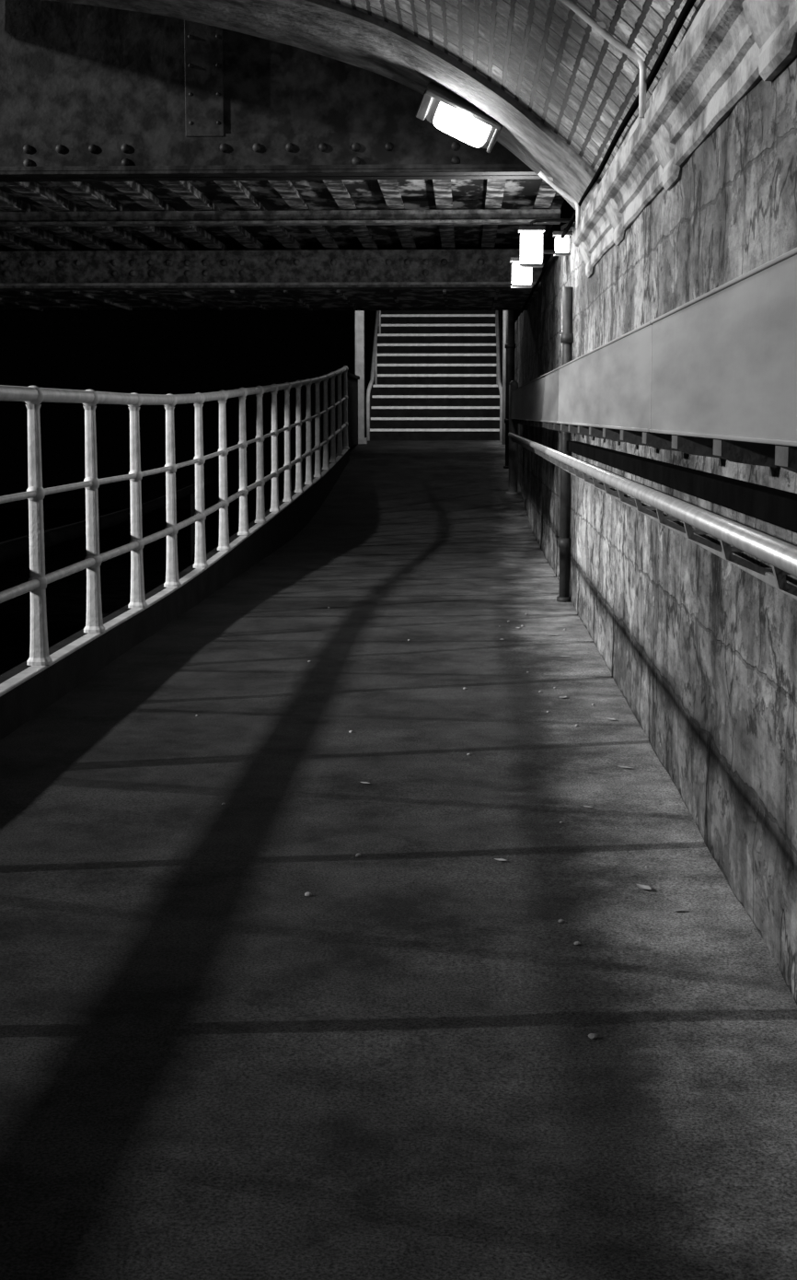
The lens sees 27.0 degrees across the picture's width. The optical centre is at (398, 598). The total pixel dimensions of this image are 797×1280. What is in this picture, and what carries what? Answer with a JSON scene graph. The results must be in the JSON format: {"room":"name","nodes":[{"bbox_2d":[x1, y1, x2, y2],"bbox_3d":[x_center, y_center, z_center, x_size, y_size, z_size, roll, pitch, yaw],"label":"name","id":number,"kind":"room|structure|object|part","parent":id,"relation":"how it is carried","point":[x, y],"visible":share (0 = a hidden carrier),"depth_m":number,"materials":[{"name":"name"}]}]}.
{"room":"pedestrian underpass","nodes":[
{"label":"pedestrian underpass","id":0,"kind":"room"},
{"bbox_2d":[0,448,349,740],"bbox_3d":[-1.325,0.893,10.876,0.168,3.229,25.301,0,6,2],"label":"curb","id":1,"kind":"structure","parent":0,"point":[21,704],"depth_m":9.18,"materials":[{"name":"black concrete"}]},
{"bbox_2d":[0,477,213,617],"bbox_3d":[-1.671,0.084,6.420,0.170,0.634,12.601,0,6,2],"label":"pipe","id":2,"kind":"object","parent":1,"relation":"attached to","point":[17,547],"visible":0.63,"depth_m":8.49,"materials":[{"name":"black metal"}]},
{"bbox_2d":[0,447,349,696],"bbox_3d":[-1.280,-0.438,10.727,0.098,0.574,25.300,0,6,2],"label":"trim","id":3,"kind":"structure","parent":1,"relation":"attached to","point":[31,671],"depth_m":8.57,"materials":[{"name":"grey metal"}]},
{"bbox_2d":[0,365,349,665],"bbox_3d":[-1.244,-1.122,11.741,0.124,1.688,22.668,0,6,3],"label":"railing","id":4,"kind":"object","parent":3,"relation":"on","point":[38,581],"visible":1,"depth_m":9.57,"materials":[{"name":"metal"}]},
{"bbox_3d":[-1.477,-0.296,6.773,0.095,1.136,0.095,0,6,2],"label":"post","id":5,"kind":"part","parent":4,"relation":"part of","materials":[{"name":"metal"}]},
{"bbox_3d":[-1.436,-0.408,7.786,0.095,1.136,0.095,0,6,2],"label":"post","id":6,"kind":"part","parent":4,"relation":"part of","materials":[{"name":"metal"}]},
{"bbox_3d":[-1.391,-0.518,8.799,0.095,1.136,0.095,0,6,2],"label":"post","id":7,"kind":"part","parent":4,"relation":"part of","materials":[{"name":"metal"}]},
{"bbox_3d":[-1.249,-1.235,11.614,0.059,0.567,22.441,0,6,3],"label":"rail","id":8,"kind":"part","parent":4,"relation":"part of","materials":[{"name":"metal"}]},
{"bbox_3d":[-1.343,-0.637,9.811,0.095,1.136,0.095,0,6,2],"label":"post","id":9,"kind":"part","parent":4,"relation":"part of","materials":[{"name":"metal"}]},
{"bbox_3d":[-1.234,-0.872,11.654,0.134,0.579,22.441,0,6,2],"label":"rail","id":10,"kind":"part","parent":4,"relation":"part of","materials":[{"name":"metal"}]},
{"bbox_3d":[-1.249,-1.632,11.571,0.089,0.597,22.442,0,6,3],"label":"rail","id":11,"kind":"part","parent":4,"relation":"part of","materials":[{"name":"metal"}]},
{"bbox_3d":[-1.296,-0.769,10.821,0.095,1.136,0.095,0,6,2],"label":"post","id":12,"kind":"part","parent":4,"relation":"part of","materials":[{"name":"metal"}]},
{"bbox_3d":[-1.249,-0.911,11.831,0.095,1.136,0.095,0,6,2],"label":"post","id":13,"kind":"part","parent":4,"relation":"part of","materials":[{"name":"metal"}]},
{"bbox_3d":[-1.202,-1.058,12.840,0.095,1.136,0.095,0,6,2],"label":"post","id":14,"kind":"part","parent":4,"relation":"part of","materials":[{"name":"metal"}]},
{"bbox_3d":[-1.155,-1.200,13.849,0.095,1.136,0.095,0,6,2],"label":"post","id":15,"kind":"part","parent":4,"relation":"part of","materials":[{"name":"metal"}]},
{"bbox_3d":[-1.108,-1.347,14.858,0.095,1.136,0.095,0,6,2],"label":"post","id":16,"kind":"part","parent":4,"relation":"part of","materials":[{"name":"metal"}]},
{"bbox_3d":[-1.061,-1.494,15.867,0.095,1.136,0.095,0,6,2],"label":"post","id":17,"kind":"part","parent":4,"relation":"part of","materials":[{"name":"metal"}]},
{"bbox_3d":[-1.014,-1.646,16.875,0.095,1.136,0.095,0,6,2],"label":"post","id":18,"kind":"part","parent":4,"relation":"part of","materials":[{"name":"metal"}]},
{"bbox_3d":[-0.967,-1.798,17.884,0.095,1.136,0.095,0,6,2],"label":"post","id":19,"kind":"part","parent":4,"relation":"part of","materials":[{"name":"metal"}]},
{"bbox_3d":[-0.919,-1.950,18.892,0.095,1.136,0.095,0,6,2],"label":"post","id":20,"kind":"part","parent":4,"relation":"part of","materials":[{"name":"metal"}]},
{"bbox_3d":[-0.872,-2.112,19.899,0.095,1.136,0.095,0,6,2],"label":"post","id":21,"kind":"part","parent":4,"relation":"part of","materials":[{"name":"metal"}]},
{"bbox_3d":[-0.825,-2.284,20.905,0.095,1.136,0.095,0,6,2],"label":"post","id":22,"kind":"part","parent":4,"relation":"part of","materials":[{"name":"metal"}]},
{"bbox_3d":[-0.778,-2.456,21.911,0.095,1.136,0.095,0,6,2],"label":"post","id":23,"kind":"part","parent":4,"relation":"part of","materials":[{"name":"metal"}]},
{"bbox_3d":[-0.731,-2.638,22.916,0.095,1.136,0.095,0,6,2],"label":"post","id":24,"kind":"part","parent":4,"relation":"part of","materials":[{"name":"metal"}]},
{"bbox_2d":[0,440,796,1279],"bbox_3d":[0.013,-0.634,13.145,2.420,0.774,30.250,0,6,2],"label":"floor","id":25,"kind":"structure","parent":0,"point":[212,1067],"depth_m":3.71,"materials":[{"name":"concrete"}]},
{"bbox_2d":[341,372,360,446],"bbox_3d":[-0.718,-2.773,24.492,0.160,1.045,2.300,0,6,2],"label":"pillar","id":26,"kind":"structure","parent":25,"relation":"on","point":[352,379],"depth_m":24.23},
{"bbox_2d":[355,310,367,444],"bbox_3d":[-0.602,-3.899,25.772,0.240,3.000,0.240,0,6,2],"label":"column","id":27,"kind":"structure","parent":25,"relation":"on","point":[359,314],"depth_m":25.74,"materials":[{"name":"grey metal"}]},
{"bbox_2d":[366,310,502,441],"bbox_3d":[0.706,-4.214,29.953,2.320,4.240,5.542,0,6,2],"label":"staircase","id":28,"kind":"structure","parent":25,"relation":"on","point":[436,375],"depth_m":29.07,"materials":[{"name":"paint"}]},
{"bbox_3d":[-0.402,-4.535,29.216,0.102,3.440,4.060,0,6,2],"label":"handrail","id":29,"kind":"part","parent":28,"relation":"part of","materials":[{"name":"metal"}]},
{"bbox_3d":[1.755,-4.526,29.130,0.102,3.440,4.060,0,6,2],"label":"handrail","id":30,"kind":"part","parent":28,"relation":"part of","materials":[{"name":"metal"}]},
{"bbox_2d":[500,310,506,445],"bbox_3d":[1.620,-3.668,25.306,0.120,2.682,0.120,0,6,2],"label":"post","id":31,"kind":"object","parent":25,"relation":"on","point":[504,311],"visible":0.48,"depth_m":25.30,"materials":[{"name":"grey metal"}]},
{"bbox_2d":[506,380,520,494],"bbox_3d":[1.380,-1.932,19.950,0.170,1.364,0.170,0,6,2],"label":"support post","id":32,"kind":"object","parent":25,"relation":"on","point":[513,426],"visible":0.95,"depth_m":19.93,"materials":[{"name":"black metal"}]},
{"bbox_2d":[588,1033,597,1039],"bbox_3d":[0.376,0.847,3.214,0.019,0.012,0.017,0,6,2],"label":"pebble","id":33,"kind":"object","parent":25,"relation":"on","point":[593,1036],"visible":1,"depth_m":3.21,"materials":[{"name":"grey stone"}]},
{"bbox_2d":[637,884,651,889],"bbox_3d":[0.625,0.736,4.235,0.029,0.003,0.056,-1,6,-8],"label":"leaf","id":34,"kind":"object","parent":25,"relation":"on","point":[638,885],"visible":1,"depth_m":4.24,"materials":[{"name":"grey plant"}]},
{"bbox_2d":[669,907,685,910],"bbox_3d":[0.677,0.755,4.034,0.041,0.002,0.021,2,7,14],"label":"leaf","id":35,"kind":"object","parent":25,"relation":"on","point":[674,909],"visible":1,"depth_m":4.04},
{"bbox_2d":[328,0,705,178],"bbox_3d":[-0.981,-2.211,3.017,4.181,1.650,10.400,0,6,2],"label":"ceiling","id":36,"kind":"structure","parent":0,"point":[544,55],"depth_m":6.66,"materials":[{"name":"brick"}]},
{"bbox_2d":[560,0,647,117],"bbox_3d":[0.596,-1.884,5.557,0.468,0.540,0.024,0,6,2],"label":"conduit","id":37,"kind":"object","parent":36,"relation":"attached to","point":[599,27],"visible":1,"depth_m":5.55,"materials":[{"name":"grey metal"}]},
{"bbox_2d":[514,55,796,1004],"bbox_3d":[1.457,-1.454,13.122,0.500,2.500,30.500,0,6,2],"label":"wall","id":38,"kind":"structure","parent":0,"point":[702,650],"depth_m":4.77,"materials":[{"name":"stone"}]},
{"bbox_2d":[0,307,527,311],"bbox_3d":[-1.855,-3.440,18.472,6.600,0.470,0.200,0,6,2],"label":"girder","id":39,"kind":"object","parent":38,"relation":"attached to","point":[298,308],"visible":0.02,"depth_m":18.40,"materials":[{"name":"metal"}]},
{"bbox_2d":[0,289,538,311],"bbox_3d":[-1.714,-3.058,16.999,6.200,0.055,2.700,0,6,2],"label":"beam","id":40,"kind":"structure","parent":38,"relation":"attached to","point":[80,299],"depth_m":16.86,"materials":[{"name":"black metal"}]},
{"bbox_2d":[0,249,542,290],"bbox_3d":[-1.726,-3.054,15.439,6.100,0.350,0.300,0,6,2],"label":"girder","id":41,"kind":"object","parent":38,"relation":"attached to","point":[329,269],"visible":0.93,"depth_m":15.38,"materials":[{"name":"grey metal"}]},
{"bbox_2d":[45,0,602,216],"bbox_3d":[-0.741,-2.837,8.526,4.222,1.718,1.300,0,6,2],"label":"trim","id":42,"kind":"structure","parent":38,"relation":"attached to","point":[325,28],"depth_m":8.42,"materials":[{"name":"paint"}]},
{"bbox_2d":[415,81,503,152],"bbox_3d":[0.337,-2.528,8.698,0.495,0.392,0.322,0,6,2],"label":"lamp","id":43,"kind":"object","parent":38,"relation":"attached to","point":[448,112],"visible":0.74,"depth_m":8.65,"materials":[{"name":"white"}]},
{"bbox_2d":[503,310,516,468],"bbox_3d":[1.496,-2.961,22.268,0.168,2.420,0.168,0,6,2],"label":"drainpipe","id":44,"kind":"object","parent":38,"relation":"attached to","point":[510,345],"visible":0.57,"depth_m":22.20,"materials":[{"name":"metal"}]},
{"bbox_2d":[510,250,556,288],"bbox_3d":[0.968,-2.261,11.391,0.408,0.249,0.138,0,6,2],"label":"lantern","id":45,"kind":"object","parent":38,"relation":"attached to","point":[521,276],"visible":0.7,"depth_m":11.35,"materials":[{"name":"white"}]},
{"bbox_3d":[1.003,-2.356,11.379,0.337,0.057,0.024,0,6,2],"label":"arm","id":46,"kind":"part","parent":45,"relation":"part of"},
{"bbox_2d":[517,218,576,267],"bbox_3d":[0.926,-2.173,10.144,0.392,0.289,0.138,0,6,2],"label":"lantern","id":47,"kind":"object","parent":38,"relation":"attached to","point":[531,237],"visible":1,"depth_m":10.10,"materials":[{"name":"white"}]},
{"bbox_3d":[0.961,-2.288,10.130,0.322,0.057,0.024,0,6,2],"label":"arm","id":48,"kind":"part","parent":47,"relation":"part of"},
{"bbox_2d":[537,171,581,228],"bbox_3d":[0.860,-2.133,8.892,0.230,0.302,0.026,0,6,2],"label":"conduit","id":49,"kind":"object","parent":38,"relation":"attached to","point":[549,180],"visible":0.93,"depth_m":8.88,"materials":[{"name":"grey metal"}]},
{"bbox_2d":[552,222,574,255],"bbox_3d":[1.058,-2.276,10.530,0.160,0.199,0.102,0,6,2],"label":"lantern","id":50,"kind":"object","parent":38,"relation":"attached to","point":[562,245],"visible":0.93,"depth_m":10.50,"materials":[{"name":"white"}]},
{"bbox_3d":[1.082,-2.346,10.521,0.112,0.057,0.024,0,6,2],"label":"arm","id":51,"kind":"part","parent":50,"relation":"part of"},
{"bbox_2d":[557,286,573,602],"bbox_3d":[1.071,-0.976,10.623,0.095,2.000,0.095,0,6,2],"label":"drainpipe","id":52,"kind":"object","parent":38,"relation":"attached to","point":[567,335],"visible":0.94,"depth_m":10.62,"materials":[{"name":"metal"}]},
{"bbox_2d":[579,241,594,278],"bbox_3d":[1.031,-1.839,9.018,0.090,0.170,0.400,0,6,2],"label":"stone corbel","id":53,"kind":"object","parent":38,"relation":"attached to","point":[586,255],"visible":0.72,"depth_m":8.95,"materials":[{"name":"grey stone"}]},
{"bbox_2d":[521,0,697,313],"bbox_3d":[0.955,-2.055,8.454,0.024,0.036,19.320,0,6,2],"label":"cable","id":54,"kind":"object","parent":38,"relation":"attached to","point":[686,10],"visible":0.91,"depth_m":6.11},
{"bbox_2d":[605,197,626,245],"bbox_3d":[0.961,-1.647,7.280,0.090,0.170,0.400,0,6,2],"label":"stone corbel","id":55,"kind":"object","parent":38,"relation":"attached to","point":[614,215],"visible":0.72,"depth_m":7.21,"materials":[{"name":"grey stone"}]},
{"bbox_2d":[508,432,796,600],"bbox_3d":[0.924,-0.707,8.603,0.202,0.170,20.317,0,6,2],"label":"handrail","id":56,"kind":"object","parent":38,"relation":"attached to","point":[776,506],"visible":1,"depth_m":3.90,"materials":[{"name":"metal"}]},
{"bbox_2d":[511,247,796,473],"bbox_3d":[0.978,-1.095,9.153,0.130,0.390,21.500,0,6,2],"label":"panel","id":57,"kind":"object","parent":38,"relation":"attached to","point":[715,375],"visible":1,"depth_m":3.91,"materials":[{"name":"grey metal"}]},
{"bbox_3d":[1.070,-1.483,12.379,0.055,0.328,15.000,0,6,2],"label":"panel","id":58,"kind":"part","parent":57,"relation":"part of","materials":[{"name":"grey metal"}]},
{"bbox_3d":[0.641,-0.299,1.693,0.055,0.328,6.480,0,6,2],"label":"panel","id":59,"kind":"part","parent":57,"relation":"part of","materials":[{"name":"grey metal"}]},
{"bbox_2d":[651,124,683,190],"bbox_3d":[0.888,-1.443,5.443,0.090,0.170,0.400,0,6,2],"label":"stone corbel","id":60,"kind":"object","parent":38,"relation":"attached to","point":[664,149],"visible":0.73,"depth_m":5.40,"materials":[{"name":"grey stone"}]},
{"bbox_2d":[573,0,796,267],"bbox_3d":[0.810,-1.333,3.545,0.143,0.319,11.400,0,6,2],"label":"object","id":61,"kind":"structure","parent":38,"relation":"attached to","point":[715,64],"depth_m":4.85,"materials":[{"name":"stone"}]},
{"bbox_2d":[742,0,796,81],"bbox_3d":[0.814,-1.240,3.606,0.090,0.170,0.400,0,6,2],"label":"stone corbel","id":62,"kind":"object","parent":38,"relation":"attached to","point":[768,20],"visible":0.95,"depth_m":3.59,"materials":[{"name":"grey stone"}]},
{"label":"outside","id":63,"kind":"structure","parent":0,"visible":0},
{"bbox_2d":[0,178,564,251],"bbox_3d":[-1.834,-3.217,13.965,6.300,0.060,8.700,0,6,2],"label":"bridge deck","id":64,"kind":"object","parent":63,"point":[366,194],"visible":0.11,"depth_m":13.13,"materials":[{"name":"grey wood"}]},
{"bbox_2d":[0,229,54,251],"bbox_3d":[-3.553,-3.140,14.043,0.120,0.101,8.500,0,6,2],"label":"stringer","id":65,"kind":"object","parent":64,"relation":"attached to","point":[6,238],"visible":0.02,"depth_m":15.30,"materials":[{"name":"grey wood"}]},
{"bbox_2d":[0,226,90,251],"bbox_3d":[-3.193,-3.139,14.028,0.120,0.101,8.500,0,6,2],"label":"stringer","id":66,"kind":"object","parent":64,"relation":"attached to","point":[33,233],"visible":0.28,"depth_m":14.84,"materials":[{"name":"grey wood"}]},
{"bbox_2d":[0,209,560,226],"bbox_3d":[-1.896,-2.848,12.448,6.200,0.100,0.160,0,6,2],"label":"cross beam","id":67,"kind":"structure","parent":66,"relation":"attached to","point":[511,216],"depth_m":12.40,"materials":[{"name":"grey metal"}]},
{"bbox_2d":[0,189,124,250],"bbox_3d":[-2.833,-3.137,14.014,0.120,0.101,8.500,0,6,2],"label":"stringer","id":68,"kind":"object","parent":64,"relation":"attached to","point":[8,203],"visible":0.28,"depth_m":14.13,"materials":[{"name":"grey wood"}]},
{"bbox_2d":[0,181,161,250],"bbox_3d":[-2.474,-3.135,14.000,0.120,0.101,8.500,0,6,2],"label":"stringer","id":69,"kind":"object","parent":64,"relation":"attached to","point":[33,191],"visible":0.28,"depth_m":12.49,"materials":[{"name":"grey wood"}]},
{"bbox_2d":[50,181,197,250],"bbox_3d":[-2.114,-3.134,13.986,0.120,0.101,8.500,0,6,2],"label":"stringer","id":70,"kind":"object","parent":64,"relation":"attached to","point":[84,191],"visible":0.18,"depth_m":12.45,"materials":[{"name":"grey wood"}]},
{"bbox_2d":[104,181,232,250],"bbox_3d":[-1.754,-3.132,13.971,0.120,0.101,8.500,0,6,2],"label":"stringer","id":71,"kind":"object","parent":64,"relation":"attached to","point":[136,192],"visible":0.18,"depth_m":12.44,"materials":[{"name":"grey wood"}]},
{"bbox_2d":[160,181,269,250],"bbox_3d":[-1.395,-3.131,13.957,0.120,0.101,8.500,0,6,2],"label":"stringer","id":72,"kind":"object","parent":64,"relation":"attached to","point":[184,190],"visible":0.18,"depth_m":12.39,"materials":[{"name":"grey wood"}]},
{"bbox_2d":[213,180,305,250],"bbox_3d":[-1.035,-3.129,13.943,0.120,0.101,8.500,0,6,2],"label":"stringer","id":73,"kind":"object","parent":64,"relation":"attached to","point":[234,189],"visible":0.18,"depth_m":12.33,"materials":[{"name":"grey wood"}]},
{"bbox_2d":[0,0,542,182],"bbox_3d":[-2.559,-3.203,9.565,8.100,1.540,0.300,0,6,2],"label":"girder","id":74,"kind":"object","parent":64,"relation":"attached to","point":[88,93],"visible":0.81,"depth_m":9.52,"materials":[{"name":"metal"}]},
{"bbox_2d":[267,180,341,249],"bbox_3d":[-0.675,-3.127,13.928,0.120,0.101,8.500,0,6,2],"label":"stringer","id":75,"kind":"object","parent":64,"relation":"attached to","point":[285,189],"visible":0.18,"depth_m":12.25,"materials":[{"name":"grey wood"}]},
{"bbox_2d":[323,180,378,249],"bbox_3d":[-0.315,-3.126,13.914,0.120,0.101,8.500,0,6,2],"label":"stringer","id":76,"kind":"object","parent":64,"relation":"attached to","point":[338,190],"visible":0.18,"depth_m":12.16,"materials":[{"name":"grey wood"}]},
{"bbox_2d":[377,179,417,249],"bbox_3d":[0.044,-3.124,13.900,0.120,0.101,8.500,0,6,2],"label":"stringer","id":77,"kind":"object","parent":64,"relation":"attached to","point":[389,188],"visible":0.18,"depth_m":12.16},
{"bbox_2d":[432,179,455,249],"bbox_3d":[0.404,-3.123,13.886,0.120,0.101,8.500,0,6,2],"label":"stringer","id":78,"kind":"object","parent":64,"relation":"attached to","point":[443,189],"visible":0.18,"depth_m":12.16,"materials":[{"name":"grey wood"}]},
{"bbox_2d":[481,179,506,249],"bbox_3d":[0.764,-3.121,13.871,0.120,0.101,8.500,0,6,2],"label":"stringer","id":79,"kind":"object","parent":64,"relation":"attached to","point":[495,188],"visible":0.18,"depth_m":12.14,"materials":[{"name":"grey wood"}]},
{"bbox_2d":[519,178,557,249],"bbox_3d":[1.123,-3.120,13.857,0.120,0.101,8.500,0,6,2],"label":"stringer","id":80,"kind":"object","parent":64,"relation":"attached to","point":[546,193],"visible":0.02,"depth_m":11.75,"materials":[{"name":"grey wood"}]},
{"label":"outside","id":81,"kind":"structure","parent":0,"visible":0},
{"bbox_2d":[0,508,267,674],"bbox_3d":[-31.078,1.386,21.539,60.000,0.100,90.000,0,6,2],"label":"water","id":82,"kind":"structure","parent":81,"point":[65,597],"depth_m":40.60,"materials":[{"name":"black liquid"}]}
]}

